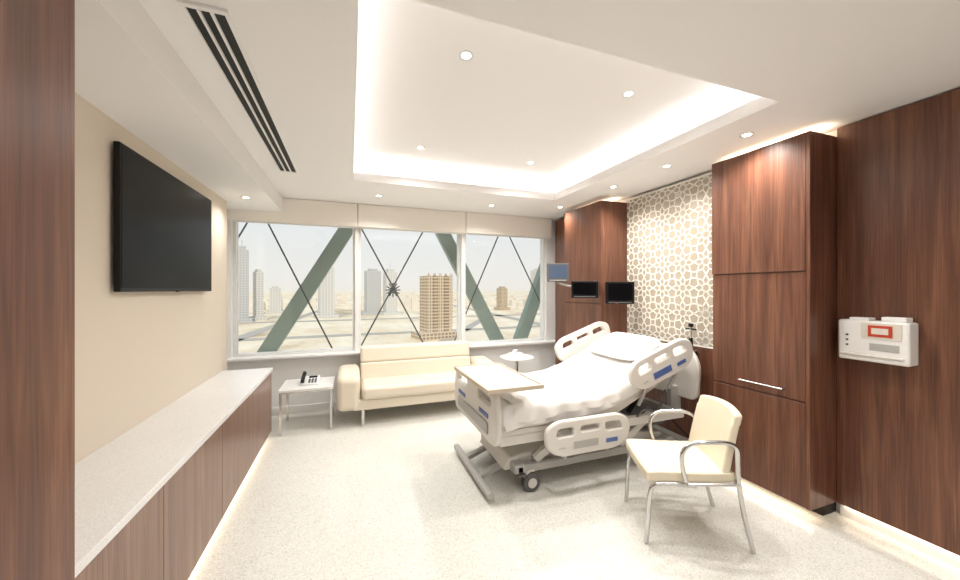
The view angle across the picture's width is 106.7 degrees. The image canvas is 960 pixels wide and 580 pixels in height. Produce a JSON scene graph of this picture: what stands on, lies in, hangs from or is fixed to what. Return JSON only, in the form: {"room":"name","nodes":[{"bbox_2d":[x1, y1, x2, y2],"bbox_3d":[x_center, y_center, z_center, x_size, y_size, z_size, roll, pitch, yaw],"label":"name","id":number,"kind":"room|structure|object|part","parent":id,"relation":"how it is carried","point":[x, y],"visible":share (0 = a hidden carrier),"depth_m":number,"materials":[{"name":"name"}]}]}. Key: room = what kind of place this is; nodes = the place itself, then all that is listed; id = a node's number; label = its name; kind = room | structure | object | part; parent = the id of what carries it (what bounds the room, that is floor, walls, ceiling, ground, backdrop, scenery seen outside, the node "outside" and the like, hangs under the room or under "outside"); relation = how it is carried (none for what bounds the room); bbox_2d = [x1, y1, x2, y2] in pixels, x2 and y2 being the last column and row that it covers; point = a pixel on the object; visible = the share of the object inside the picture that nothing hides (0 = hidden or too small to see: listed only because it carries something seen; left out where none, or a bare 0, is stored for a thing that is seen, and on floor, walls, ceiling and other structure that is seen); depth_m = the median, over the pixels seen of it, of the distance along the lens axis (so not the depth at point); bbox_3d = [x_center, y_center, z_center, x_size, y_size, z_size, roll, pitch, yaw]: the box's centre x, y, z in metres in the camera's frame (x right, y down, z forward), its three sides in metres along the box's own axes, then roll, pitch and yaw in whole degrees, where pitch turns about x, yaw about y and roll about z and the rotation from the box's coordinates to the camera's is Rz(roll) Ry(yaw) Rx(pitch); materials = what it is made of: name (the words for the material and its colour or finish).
{"room":"hospital room","nodes":[
{"label":"hospital room","id":0,"kind":"room"},
{"bbox_2d":[0,0,74,579],"bbox_3d":[-0.882,0.150,-0.428,0.750,2.600,2.400,0,0,-20],"label":"wall","id":1,"kind":"structure","parent":0,"point":[37,37],"depth_m":0.73,"materials":[{"name":"brown wood"}]},
{"bbox_2d":[75,93,226,463],"bbox_3d":[-2.240,0.150,2.351,0.300,2.600,3.750,0,0,-20],"label":"wall","id":2,"kind":"structure","parent":0,"point":[137,354],"depth_m":1.90,"materials":[{"name":"beige paint"}]},
{"bbox_2d":[114,141,211,291],"bbox_3d":[-2.081,-0.374,2.429,0.049,0.777,1.290,0,0,-20],"label":"television","id":3,"kind":"object","parent":2,"relation":"attached to","point":[163,225],"visible":1,"depth_m":2.17,"materials":[{"name":"black plastic"}]},
{"bbox_2d":[227,213,232,358],"bbox_3d":[-2.844,-0.045,4.025,0.110,1.610,0.190,0,0,-20],"label":"trim reveal","id":4,"kind":"structure","parent":2,"relation":"attached to","point":[229,222],"depth_m":3.95,"materials":[{"name":"white paint"}]},
{"bbox_2d":[139,0,358,202],"bbox_3d":[-1.257,-1.002,1.378,1.480,0.256,6.250,0,0,-20],"label":"ceiling","id":5,"kind":"structure","parent":0,"point":[302,54],"depth_m":1.75,"materials":[{"name":"white paint"}]},
{"bbox_2d":[75,0,282,212],"bbox_3d":[-1.944,-0.965,2.314,0.630,0.170,3.480,0,0,-20],"label":"ceiling soffit","id":6,"kind":"structure","parent":5,"relation":"attached to","point":[126,67],"depth_m":1.68,"materials":[{"name":"white paint"}]},
{"bbox_2d":[177,0,298,173],"bbox_3d":[-1.355,-1.043,2.237,0.155,0.014,1.970,0,0,-20],"label":"air diffuser","id":7,"kind":"object","parent":5,"relation":"in","point":[214,27],"depth_m":1.70,"materials":[{"name":"metal"}]},
{"bbox_2d":[228,198,356,227],"bbox_3d":[-2.128,-0.899,4.142,1.335,0.297,0.080,0,0,-20],"label":"roller blind","id":8,"kind":"object","parent":5,"relation":"attached to","point":[301,212],"visible":0.84,"depth_m":4.14,"materials":[{"name":"white fabric"}]},
{"bbox_2d":[227,206,554,407],"bbox_3d":[-0.812,0.150,4.786,4.450,2.600,0.150,0,0,-20],"label":"wall","id":9,"kind":"structure","parent":0,"point":[544,354],"depth_m":4.39,"materials":[{"name":"white paint"}]},
{"bbox_2d":[272,401,336,415],"bbox_3d":[-0.906,1.405,4.664,4.190,0.090,0.015,0,0,-20],"label":"baseboard","id":10,"kind":"structure","parent":9,"relation":"attached to","point":[317,406],"depth_m":4.23,"materials":[{"name":"white paint"}]},
{"bbox_2d":[355,221,358,350],"bbox_3d":[-1.555,-0.045,4.505,0.044,1.610,0.170,0,0,-20],"label":"trim","id":11,"kind":"structure","parent":9,"relation":"attached to","point":[357,228],"depth_m":4.43,"materials":[{"name":"white metal"}]},
{"bbox_2d":[227,340,554,361],"bbox_3d":[-0.848,-0.033,4.725,4.340,1.635,0.260,0,0,-20],"label":"trim","id":12,"kind":"structure","parent":9,"relation":"attached to","point":[251,358],"depth_m":4.27,"materials":[{"name":"white paint"}]},
{"bbox_2d":[233,347,354,356],"bbox_3d":[-2.190,0.745,4.290,1.300,0.030,0.100,0,0,-20],"label":"frame","id":13,"kind":"object","parent":12,"relation":"on","point":[349,348],"visible":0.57,"depth_m":4.24,"materials":[{"name":"silver metal"}]},
{"bbox_2d":[233,222,238,354],"bbox_3d":[-2.787,-0.040,4.072,0.030,1.540,0.100,0,0,-20],"label":"frame","id":14,"kind":"object","parent":13,"relation":"on","point":[235,224],"visible":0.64,"depth_m":4.03,"materials":[{"name":"silver metal"}]},
{"bbox_2d":[353,227,354,347],"bbox_3d":[-1.593,-0.040,4.507,0.030,1.540,0.100,0,0,-20],"label":"frame","id":15,"kind":"object","parent":13,"relation":"on","point":[353,227],"visible":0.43,"depth_m":4.46,"materials":[{"name":"silver metal"}]},
{"bbox_3d":[-0.848,0.772,4.725,4.340,0.025,0.260,0,0,-20],"label":"sill","id":16,"kind":"part","parent":12,"relation":"part of","materials":[{"name":"white"}]},
{"bbox_2d":[468,338,544,343],"bbox_3d":[0.361,0.745,5.219,1.290,0.030,0.100,0,0,-20],"label":"frame","id":17,"kind":"object","parent":12,"relation":"on","point":[523,339],"visible":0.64,"depth_m":5.18,"materials":[{"name":"silver metal"}]},
{"bbox_2d":[465,234,465,340],"bbox_3d":[-0.231,-0.040,5.003,0.030,1.540,0.100,0,0,-20],"label":"frame","id":18,"kind":"object","parent":17,"relation":"on","point":[465,234],"visible":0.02,"depth_m":4.96,"materials":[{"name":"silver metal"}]},
{"bbox_2d":[540,239,544,337],"bbox_3d":[0.953,-0.040,5.434,0.030,1.540,0.100,0,0,-20],"label":"frame","id":19,"kind":"object","parent":17,"relation":"on","point":[542,241],"visible":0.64,"depth_m":5.41,"materials":[{"name":"silver metal"}]},
{"bbox_3d":[-0.912,0.745,4.755,1.340,0.030,0.100,0,0,-20],"label":"frame","id":20,"kind":"object","parent":12,"relation":"on","visible":0},
{"bbox_2d":[359,228,360,347],"bbox_3d":[-1.528,-0.040,4.531,0.030,1.540,0.100,0,0,-20],"label":"frame","id":21,"kind":"object","parent":20,"relation":"on","point":[359,228],"visible":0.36,"depth_m":4.48,"materials":[{"name":"silver metal"}]},
{"bbox_2d":[457,234,460,340],"bbox_3d":[-0.297,-0.040,4.979,0.030,1.540,0.100,0,0,-20],"label":"frame","id":22,"kind":"object","parent":20,"relation":"on","point":[458,235],"visible":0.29,"depth_m":4.94,"materials":[{"name":"silver metal"}]},
{"bbox_2d":[461,233,464,339],"bbox_3d":[-0.259,-0.045,4.977,0.044,1.610,0.170,0,0,-20],"label":"trim","id":23,"kind":"structure","parent":9,"relation":"attached to","point":[462,235],"depth_m":4.90,"materials":[{"name":"white metal"}]},
{"bbox_2d":[354,0,742,184],"bbox_3d":[0.230,-1.317,2.702,2.540,0.066,2.640,0,0,-20],"label":"ceiling","id":24,"kind":"structure","parent":0,"point":[522,97],"depth_m":2.38,"materials":[{"name":"white paint"}]},
{"bbox_2d":[354,161,558,192],"bbox_3d":[-0.227,-1.240,3.956,2.540,0.220,0.030,0,0,-20],"label":"trim","id":25,"kind":"structure","parent":24,"relation":"attached to","point":[362,167],"depth_m":3.91,"materials":[{"name":"white paint"}]},
{"bbox_2d":[458,50,473,60],"bbox_3d":[-0.076,-1.287,1.962,0.090,0.006,0.090,0,0,-20],"label":"recessed light","id":26,"kind":"object","parent":24,"relation":"in","point":[465,55],"depth_m":1.96,"materials":[{"name":"white metal"}]},
{"bbox_2d":[621,90,635,97],"bbox_3d":[0.976,-1.287,2.346,0.090,0.006,0.090,0,0,-20],"label":"recessed light","id":27,"kind":"object","parent":24,"relation":"in","point":[627,93],"depth_m":2.34,"materials":[{"name":"white metal"}]},
{"bbox_2d":[559,92,759,190],"bbox_3d":[1.437,-1.240,3.141,0.030,0.220,2.640,0,0,-20],"label":"trim","id":28,"kind":"structure","parent":24,"relation":"attached to","point":[744,97],"depth_m":2.86,"materials":[{"name":"white paint"}]},
{"bbox_2d":[188,400,959,579],"bbox_3d":[0.215,1.500,1.967,4.450,0.100,6.150,0,0,-20],"label":"floor","id":29,"kind":"structure","parent":0,"point":[390,497],"depth_m":2.25,"materials":[{"name":"stone"}]},
{"bbox_2d":[75,368,272,579],"bbox_3d":[-1.760,1.111,2.105,0.428,0.678,2.940,0,0,-20],"label":"storage cabinet","id":30,"kind":"object","parent":29,"relation":"on","point":[150,501],"visible":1,"depth_m":1.70,"materials":[{"name":"brown wood"}]},
{"bbox_3d":[-1.204,1.102,1.142,0.020,0.576,0.726,0,0,-20],"label":"door","id":31,"kind":"part","parent":30,"relation":"part of","materials":[{"name":"brown wood"}]},
{"bbox_3d":[-1.453,1.102,1.828,0.020,0.576,0.726,0,0,-20],"label":"door","id":32,"kind":"part","parent":30,"relation":"part of","materials":[{"name":"brown wood"}]},
{"bbox_3d":[-1.701,1.102,2.509,0.020,0.576,0.716,0,0,-20],"label":"door","id":33,"kind":"part","parent":30,"relation":"part of","materials":[{"name":"brown wood"}]},
{"bbox_3d":[-1.949,1.102,3.191,0.020,0.576,0.726,0,0,-20],"label":"door","id":34,"kind":"part","parent":30,"relation":"part of","materials":[{"name":"brown wood"}]},
{"bbox_2d":[278,376,334,435],"bbox_3d":[-1.841,1.225,3.837,0.505,0.450,0.470,0,0,-20],"label":"side table","id":35,"kind":"object","parent":29,"relation":"on","point":[292,386],"visible":0.99,"depth_m":3.70,"materials":[{"name":"white laminate"}]},
{"bbox_3d":[-1.986,1.235,3.555,0.024,0.430,0.024,0,0,-20],"label":"leg","id":36,"kind":"part","parent":35,"relation":"part of","materials":[{"name":"silver metal"}]},
{"bbox_3d":[-2.133,1.235,3.959,0.024,0.430,0.024,0,0,-20],"label":"leg","id":37,"kind":"part","parent":35,"relation":"part of","materials":[{"name":"silver metal"}]},
{"bbox_3d":[-1.768,1.030,3.635,0.465,0.020,0.016,0,0,-20],"label":"rail","id":38,"kind":"part","parent":35,"relation":"part of","materials":[{"name":"silver metal"}]},
{"bbox_2d":[300,371,319,385],"bbox_3d":[-1.822,0.943,3.834,0.180,0.114,0.239,0,0,-20],"label":"desk telephone","id":39,"kind":"object","parent":35,"relation":"on","point":[314,379],"visible":1,"depth_m":3.81,"materials":[{"name":"white plastic"}]},
{"bbox_3d":[-1.549,1.235,3.714,0.024,0.430,0.024,0,0,-20],"label":"leg","id":40,"kind":"part","parent":35,"relation":"part of","materials":[{"name":"silver metal"}]},
{"bbox_3d":[-1.696,1.235,4.118,0.024,0.430,0.024,0,0,-20],"label":"leg","id":41,"kind":"part","parent":35,"relation":"part of","materials":[{"name":"silver metal"}]},
{"bbox_2d":[337,340,493,426],"bbox_3d":[-0.714,1.056,4.256,1.830,0.788,0.627,0,0,-20],"label":"sofa","id":42,"kind":"object","parent":29,"relation":"on","point":[402,374],"visible":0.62,"depth_m":4.12,"materials":[{"name":"beige leather"}]},
{"bbox_3d":[-1.468,1.073,3.994,0.235,0.415,0.603,0,0,-20],"label":"arm","id":43,"kind":"part","parent":42,"relation":"part of","materials":[{"name":"beige leather"}]},
{"bbox_3d":[-1.246,1.355,3.803,0.030,0.190,0.030,0,0,-20],"label":"leg","id":44,"kind":"part","parent":42,"relation":"part of","materials":[{"name":"silver metal"}]},
{"bbox_2d":[361,371,466,399],"bbox_3d":[-0.688,1.093,4.182,1.340,0.145,0.470,0,0,-20],"label":"seat cushion","id":45,"kind":"object","parent":42,"relation":"on","point":[421,383],"depth_m":3.98,"materials":[{"name":"beige leather"}]},
{"bbox_3d":[0.031,1.073,4.540,0.235,0.415,0.603,0,0,-20],"label":"arm","id":46,"kind":"part","parent":42,"relation":"part of","materials":[{"name":"beige leather"}]},
{"bbox_2d":[500,354,533,370],"bbox_3d":[0.480,1.157,4.644,0.440,0.585,0.440,0,0,-20],"label":"round side table","id":47,"kind":"object","parent":29,"relation":"on","point":[526,357],"visible":0.49,"depth_m":4.58,"materials":[{"name":"white plastic"}]},
{"bbox_2d":[508,349,522,357],"bbox_3d":[0.461,0.818,4.638,0.180,0.095,0.100,0,0,-20],"label":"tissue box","id":48,"kind":"object","parent":47,"relation":"on","point":[515,353],"visible":1,"depth_m":4.60,"materials":[{"name":"white paper"}]},
{"bbox_2d":[454,322,700,499],"bbox_3d":[0.877,0.894,3.140,2.057,1.112,1.087,0,0,-20],"label":"hospital bed","id":49,"kind":"object","parent":29,"relation":"on","point":[587,408],"visible":0.79,"depth_m":2.76,"materials":[{"name":"white plastic"}]},
{"bbox_3d":[-0.070,0.960,2.795,0.012,0.080,0.700,0,0,-20],"label":"foot trim","id":50,"kind":"part","parent":49,"relation":"part of","materials":[{"name":"grey plastic"}]},
{"bbox_3d":[-0.002,1.347,3.001,0.270,0.132,0.050,0,0,-20],"label":"bumper arm","id":51,"kind":"part","parent":49,"relation":"part of","materials":[{"name":"grey"}]},
{"bbox_3d":[-0.042,0.855,2.805,0.045,0.398,0.998,0,0,-20],"label":"footboard","id":52,"kind":"part","parent":49,"relation":"part of","materials":[{"name":"white plastic"}]},
{"bbox_3d":[0.108,1.347,2.700,0.270,0.132,0.050,0,0,-20],"label":"bumper arm","id":53,"kind":"part","parent":49,"relation":"part of","materials":[{"name":"grey plastic"}]},
{"bbox_2d":[454,362,543,394],"bbox_3d":[0.108,0.660,2.700,0.414,0.049,0.784,0,0,-20],"label":"tray table","id":54,"kind":"object","parent":49,"relation":"attached to","point":[491,378],"visible":1,"depth_m":2.60,"materials":[{"name":"beige laminate"}]},
{"bbox_3d":[0.413,0.985,2.971,0.890,0.050,0.820,0,0,-20],"label":"deck seat","id":55,"kind":"part","parent":49,"relation":"part of","materials":[{"name":"white plastic"}]},
{"bbox_2d":[499,364,620,422],"bbox_3d":[0.503,0.823,3.003,0.894,0.187,0.924,0,0,-20],"label":"blanket","id":56,"kind":"object","parent":49,"relation":"on","point":[568,392],"depth_m":2.68,"materials":[{"name":"white fabric"}]},
{"bbox_3d":[0.798,0.727,3.111,1.718,0.465,0.860,0,0,-20],"label":"mattress","id":57,"kind":"part","parent":49,"relation":"part of","materials":[{"name":"white fabric"}]},
{"bbox_3d":[0.750,1.080,2.517,0.204,0.050,0.004,0,0,-20],"label":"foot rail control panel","id":58,"kind":"part","parent":49,"relation":"part of","materials":[{"name":"grey plastic"}]},
{"bbox_3d":[0.775,1.028,2.549,0.716,0.249,0.042,0,0,-20],"label":"foot rail shell","id":59,"kind":"part","parent":49,"relation":"part of","materials":[{"name":"white plastic"}]},
{"bbox_3d":[0.951,1.290,2.826,1.480,0.060,0.060,0,0,-20],"label":"rail","id":60,"kind":"part","parent":49,"relation":"part of","materials":[{"name":"grey"}]},
{"bbox_3d":[0.958,1.085,2.592,0.102,0.030,0.004,0,0,-20],"label":"foot rail label","id":61,"kind":"part","parent":49,"relation":"part of","materials":[{"name":"blue plastic"}]},
{"bbox_2d":[588,332,659,360],"bbox_3d":[1.311,0.511,3.298,0.368,0.195,0.660,0,0,-20],"label":"pillow","id":62,"kind":"object","parent":49,"relation":"on","point":[616,346],"depth_m":3.18,"materials":[{"name":"white fabric"}]},
{"bbox_3d":[1.210,0.803,3.261,0.846,0.408,0.820,0,0,-20],"label":"deck backrest","id":63,"kind":"part","parent":49,"relation":"part of","materials":[{"name":"white plastic"}]},
{"bbox_3d":[1.282,0.809,2.807,0.027,0.229,0.115,0,0,-20],"label":"head rail link","id":64,"kind":"part","parent":49,"relation":"part of","materials":[{"name":"grey"}]},
{"bbox_3d":[1.430,0.577,2.814,0.646,0.372,0.042,0,0,-20],"label":"head rail shell","id":65,"kind":"part","parent":49,"relation":"part of","materials":[{"name":"white plastic"}]},
{"bbox_3d":[1.430,0.641,2.791,0.195,0.109,0.004,0,0,-20],"label":"head rail control panel","id":66,"kind":"part","parent":49,"relation":"part of","materials":[{"name":"blue plastic"}]},
{"bbox_3d":[1.578,0.701,2.915,0.027,0.229,0.115,0,0,-20],"label":"head rail link","id":67,"kind":"part","parent":49,"relation":"part of","materials":[{"name":"grey"}]},
{"bbox_3d":[1.733,0.960,3.191,0.120,0.220,0.050,0,0,-20],"label":"headboard post","id":68,"kind":"part","parent":49,"relation":"part of","materials":[{"name":"grey plastic"}]},
{"bbox_3d":[1.687,0.720,3.434,0.040,0.444,0.936,0,0,-20],"label":"headboard","id":69,"kind":"part","parent":49,"relation":"part of","materials":[{"name":"white plastic"}]},
{"bbox_3d":[1.777,1.128,3.041,0.433,0.261,0.115,0,0,-20],"label":"power cord","id":70,"kind":"part","parent":49,"relation":"part of","materials":[{"name":"black plastic"}]},
{"bbox_3d":[1.613,0.579,2.858,0.099,0.059,0.004,0,0,-20],"label":"head rail label","id":71,"kind":"part","parent":49,"relation":"part of","materials":[{"name":"blue plastic"}]},
{"bbox_2d":[565,200,626,346],"bbox_3d":[1.397,0.230,4.340,0.395,2.440,0.720,0,0,-20],"label":"tall cabinet","id":72,"kind":"object","parent":29,"relation":"on","point":[595,233],"visible":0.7,"depth_m":4.05,"materials":[{"name":"brown wood"}]},
{"bbox_2d":[547,263,570,286],"bbox_3d":[0.996,-0.177,4.319,0.372,0.287,0.152,0,0,-20],"label":"patient monitor","id":73,"kind":"object","parent":72,"relation":"attached to","point":[556,272],"visible":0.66,"depth_m":4.28,"materials":[{"name":"blue plastic"}]},
{"bbox_3d":[1.044,-0.097,4.362,0.267,0.128,0.081,0,0,-11],"label":"mount arm","id":74,"kind":"part","parent":73,"relation":"part of","materials":[{"name":"grey metal"}]},
{"bbox_3d":[1.218,-0.420,4.275,0.015,1.140,0.710,0,0,-20],"label":"door","id":75,"kind":"part","parent":72,"relation":"part of","materials":[{"name":"brown wood"}]},
{"bbox_3d":[1.218,0.765,4.275,0.015,1.210,0.710,0,0,-20],"label":"door","id":76,"kind":"part","parent":72,"relation":"part of","materials":[{"name":"brown wood"}]},
{"bbox_2d":[571,281,597,297],"bbox_3d":[1.174,-0.005,3.987,0.263,0.190,0.192,0,0,-20],"label":"screen","id":77,"kind":"object","parent":72,"relation":"attached to","point":[579,289],"visible":1,"depth_m":3.96,"materials":[{"name":"black plastic"}]},
{"bbox_2d":[605,282,633,303],"bbox_3d":[1.492,0.030,3.874,0.281,0.240,0.220,0,0,-20],"label":"display","id":78,"kind":"object","parent":72,"relation":"attached to","point":[615,292],"visible":1,"depth_m":3.82,"materials":[{"name":"black plastic"}]},
{"bbox_2d":[624,395,755,554],"bbox_3d":[1.256,1.066,2.214,0.584,0.771,0.542,0,0,7],"label":"armchair","id":79,"kind":"object","parent":29,"relation":"on","point":[705,460],"visible":1,"depth_m":2.10,"materials":[{"name":"beige leather"}]},
{"bbox_3d":[1.129,1.263,2.454,0.274,0.371,0.038,0,0,3],"label":"leg","id":80,"kind":"part","parent":79,"relation":"part of","materials":[{"name":"silver metal"}]},
{"bbox_3d":[1.073,1.263,2.014,0.274,0.371,0.038,0,0,12],"label":"leg","id":81,"kind":"part","parent":79,"relation":"part of","materials":[{"name":"silver metal"}]},
{"bbox_3d":[1.211,1.056,2.220,0.470,0.088,0.459,0,0,7],"label":"seat","id":82,"kind":"part","parent":79,"relation":"part of","materials":[{"name":"beige leather"}]},
{"bbox_3d":[1.373,1.136,2.443,0.413,0.629,0.051,0,0,11],"label":"arm and leg","id":83,"kind":"part","parent":79,"relation":"part of","materials":[{"name":"silver metal"}]},
{"bbox_3d":[1.290,1.079,1.976,0.268,0.037,0.019,0,0,7],"label":"rail","id":84,"kind":"part","parent":79,"relation":"part of","materials":[{"name":"silver metal"}]},
{"bbox_3d":[1.446,0.860,2.190,0.141,0.360,0.429,0,0,7],"label":"backrest","id":85,"kind":"part","parent":79,"relation":"part of","materials":[{"name":"beige leather"}]},
{"bbox_3d":[1.311,1.136,1.963,0.413,0.629,0.051,0,0,3],"label":"arm and leg","id":86,"kind":"part","parent":79,"relation":"part of","materials":[{"name":"silver metal"}]},
{"bbox_2d":[712,130,836,515],"bbox_3d":[2.072,0.230,2.564,0.341,2.440,0.640,0,0,-20],"label":"wardrobe","id":87,"kind":"object","parent":29,"relation":"on","point":[774,205],"visible":0.91,"depth_m":2.37,"materials":[{"name":"brown wood"}]},
{"bbox_3d":[1.942,-0.556,2.528,0.019,0.868,0.618,0,0,-20],"label":"door","id":88,"kind":"part","parent":87,"relation":"part of","materials":[{"name":"brown wood"}]},
{"bbox_3d":[1.945,0.295,2.528,0.013,0.820,0.610,0,0,-20],"label":"door","id":89,"kind":"part","parent":87,"relation":"part of","materials":[{"name":"brown wood"}]},
{"bbox_3d":[1.945,1.042,2.528,0.013,0.655,0.610,0,0,-20],"label":"door","id":90,"kind":"part","parent":87,"relation":"part of","materials":[{"name":"brown wood"}]},
{"bbox_3d":[1.943,0.650,2.474,0.036,0.012,0.292,0,0,-20],"label":"handle","id":91,"kind":"part","parent":87,"relation":"part of","materials":[{"name":"silver metal"}]},
{"bbox_2d":[353,0,959,220],"bbox_3d":[0.880,-1.090,2.156,3.070,0.080,6.250,0,0,-20],"label":"ceiling","id":92,"kind":"structure","parent":0,"point":[777,50],"depth_m":1.65,"materials":[{"name":"white paint"}]},
{"bbox_2d":[358,204,465,233],"bbox_3d":[-0.850,-0.899,4.607,1.375,0.297,0.080,0,0,-20],"label":"roller blind","id":93,"kind":"object","parent":92,"relation":"attached to","point":[374,217],"visible":1,"depth_m":4.55,"materials":[{"name":"white fabric"}]},
{"bbox_2d":[465,212,551,238],"bbox_3d":[0.423,-0.899,5.071,1.325,0.297,0.080,0,0,-20],"label":"roller blind","id":94,"kind":"object","parent":92,"relation":"hanging from","point":[480,224],"visible":0.93,"depth_m":5.02,"materials":[{"name":"white fabric"}]},
{"bbox_2d":[661,164,672,167],"bbox_3d":[1.581,-1.047,3.023,0.090,0.006,0.090,0,0,-20],"label":"recessed light","id":95,"kind":"object","parent":92,"relation":"in","point":[667,165],"visible":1,"depth_m":3.01,"materials":[{"name":"silver metal"}]},
{"bbox_2d":[739,132,754,137],"bbox_3d":[1.803,-1.047,2.413,0.090,0.006,0.090,0,0,-20],"label":"recessed light","id":96,"kind":"object","parent":92,"relation":"in","point":[748,134],"visible":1,"depth_m":2.40,"materials":[{"name":"silver metal"}]},
{"bbox_2d":[619,130,839,511],"bbox_3d":[2.259,0.150,2.712,0.100,2.600,6.150,0,0,-20],"label":"wall","id":97,"kind":"structure","parent":0,"point":[833,133],"depth_m":3.24,"materials":[{"name":"white paint"}]},
{"bbox_2d":[555,218,564,364],"bbox_3d":[1.287,0.175,5.013,0.149,2.390,0.610,0,0,-20],"label":"wood wall panel","id":98,"kind":"object","parent":97,"relation":"attached to","point":[559,224],"visible":0.27,"depth_m":5.17,"materials":[{"name":"brown wood"}]},
{"bbox_2d":[626,172,712,348],"bbox_3d":[1.891,-0.253,3.490,0.054,1.535,1.205,0,0,-20],"label":"panel","id":99,"kind":"object","parent":97,"relation":"attached to","point":[669,229],"visible":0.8,"depth_m":3.48,"materials":[{"name":"beige glass"}]},
{"bbox_2d":[652,424,688,440],"bbox_3d":[1.904,1.410,3.495,0.029,0.080,1.205,0,0,-20],"label":"baseboard","id":100,"kind":"structure","parent":97,"relation":"attached to","point":[676,436],"depth_m":3.50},
{"bbox_2d":[641,341,713,438],"bbox_3d":[1.885,0.945,3.488,0.069,0.850,1.205,0,0,-20],"label":"wood wall panel","id":101,"kind":"object","parent":97,"relation":"attached to","point":[705,356],"visible":0.03,"depth_m":3.27,"materials":[{"name":"brown wood"}]},
{"bbox_2d":[685,323,698,355],"bbox_3d":[1.908,0.450,3.206,0.080,0.300,0.100,0,0,-20],"label":"oxygen flowmeter","id":102,"kind":"object","parent":101,"relation":"attached to","point":[690,325],"visible":0.62,"depth_m":3.19,"materials":[{"name":"silver metal"}]},
{"bbox_2d":[837,88,959,555],"bbox_3d":[2.555,0.165,1.677,0.049,2.410,1.350,0,0,-20],"label":"wood wall panel","id":103,"kind":"object","parent":97,"relation":"attached to","point":[898,170],"visible":1,"depth_m":2.03,"materials":[{"name":"brown wood"}]},
{"bbox_2d":[839,317,917,366],"bbox_3d":[2.319,0.287,2.092,0.109,0.265,0.305,0,0,-20],"label":"dispenser","id":104,"kind":"object","parent":103,"relation":"attached to","point":[890,340],"visible":1,"depth_m":2.04,"materials":[{"name":"white plastic"}]},
{"bbox_2d":[840,504,959,568],"bbox_3d":[2.795,1.410,1.055,0.024,0.080,2.670,0,0,-20],"label":"baseboard","id":105,"kind":"structure","parent":97,"relation":"attached to","point":[948,557],"depth_m":2.04,"materials":[{"name":"white"}]},
{"label":"outside","id":106,"kind":"structure","parent":0,"visible":0},
{"bbox_2d":[239,291,539,352],"bbox_3d":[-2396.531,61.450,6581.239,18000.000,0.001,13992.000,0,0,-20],"label":"ground","id":107,"kind":"structure","parent":106,"point":[381,325],"depth_m":617.99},
{"bbox_2d":[239,240,252,322],"bbox_3d":[-459.271,-17.450,688.406,35.200,157.800,28.000,0,0,-31],"label":"office tower","id":108,"kind":"structure","parent":107,"relation":"on","point":[243,253],"depth_m":682.22,"materials":[{"name":"grey concrete"}]},
{"bbox_2d":[250,269,266,320],"bbox_3d":[-447.495,9.950,720.364,28.800,103.000,25.200,0,0,-31],"label":"office tower","id":109,"kind":"structure","parent":107,"relation":"on","point":[257,275],"depth_m":713.04,"materials":[{"name":"grey concrete"}]},
{"bbox_2d":[266,286,283,314],"bbox_3d":[-524.988,25.950,915.636,41.600,71.000,30.800,0,0,-31],"label":"office tower","id":110,"kind":"structure","parent":107,"relation":"on","point":[275,291],"depth_m":905.12,"materials":[{"name":"white concrete"}]},
{"bbox_2d":[313,268,338,318],"bbox_3d":[-337.226,3.950,782.868,48.000,115.000,33.600,0,0,-31],"label":"office tower","id":111,"kind":"structure","parent":107,"relation":"on","point":[326,288],"depth_m":773.05,"materials":[{"name":"grey concrete"}]},
{"bbox_2d":[361,269,382,315],"bbox_3d":[-263.194,4.950,874.744,54.400,113.000,36.400,0,0,-31],"label":"office tower","id":112,"kind":"structure","parent":107,"relation":"on","point":[372,277],"depth_m":863.04,"materials":[{"name":"grey concrete"}]},
{"bbox_2d":[249,294,527,311],"bbox_3d":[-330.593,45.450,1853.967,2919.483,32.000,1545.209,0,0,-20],"label":"district","id":113,"kind":"object","parent":107,"relation":"on","point":[511,301],"visible":0.17,"depth_m":1364.73,"materials":[{"name":"beige concrete"}]},
{"bbox_2d":[381,269,400,315],"bbox_3d":[-220.134,-2.250,873.397,41.600,127.400,36.400,0,0,-31],"label":"office tower","id":114,"kind":"structure","parent":107,"relation":"on","point":[390,306],"depth_m":861.98,"materials":[{"name":"grey concrete"}]},
{"bbox_2d":[411,273,456,340],"bbox_3d":[-56.850,20.450,457.141,52.800,82.000,36.400,0,0,-31],"label":"apartment tower","id":115,"kind":"structure","parent":107,"relation":"on","point":[435,291],"depth_m":445.01,"materials":[{"name":"beige concrete"}]},
{"bbox_2d":[494,287,509,309],"bbox_3d":[67.599,25.450,1097.368,38.400,72.000,33.600,0,0,-31],"label":"office tower","id":116,"kind":"structure","parent":107,"relation":"on","point":[501,291],"depth_m":1087.52,"materials":[{"name":"beige concrete"}]},
{"bbox_2d":[531,268,539,310],"bbox_3d":[181.571,-2.050,1094.173,70.400,127.000,42.000,0,0,-31],"label":"office tower","id":117,"kind":"structure","parent":107,"relation":"on","point":[533,272],"depth_m":1083.28,"materials":[{"name":"grey concrete"}]},
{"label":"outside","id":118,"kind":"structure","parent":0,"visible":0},
{"bbox_2d":[239,305,539,341],"bbox_3d":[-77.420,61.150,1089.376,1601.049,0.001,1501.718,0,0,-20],"label":"road network","id":119,"kind":"object","parent":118,"point":[244,337],"visible":0.18,"depth_m":567.10,"materials":[{"name":"grey asphalt"}]},
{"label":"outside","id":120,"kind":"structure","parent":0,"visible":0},
{"bbox_2d":[239,222,539,351],"bbox_3d":[-0.795,-0.050,5.175,5.684,4.289,0.310,0,0,-20],"label":"diagonal brace","id":121,"kind":"object","parent":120,"point":[309,286],"visible":0.26,"depth_m":4.85,"materials":[{"name":"grey paint"}]}
]}

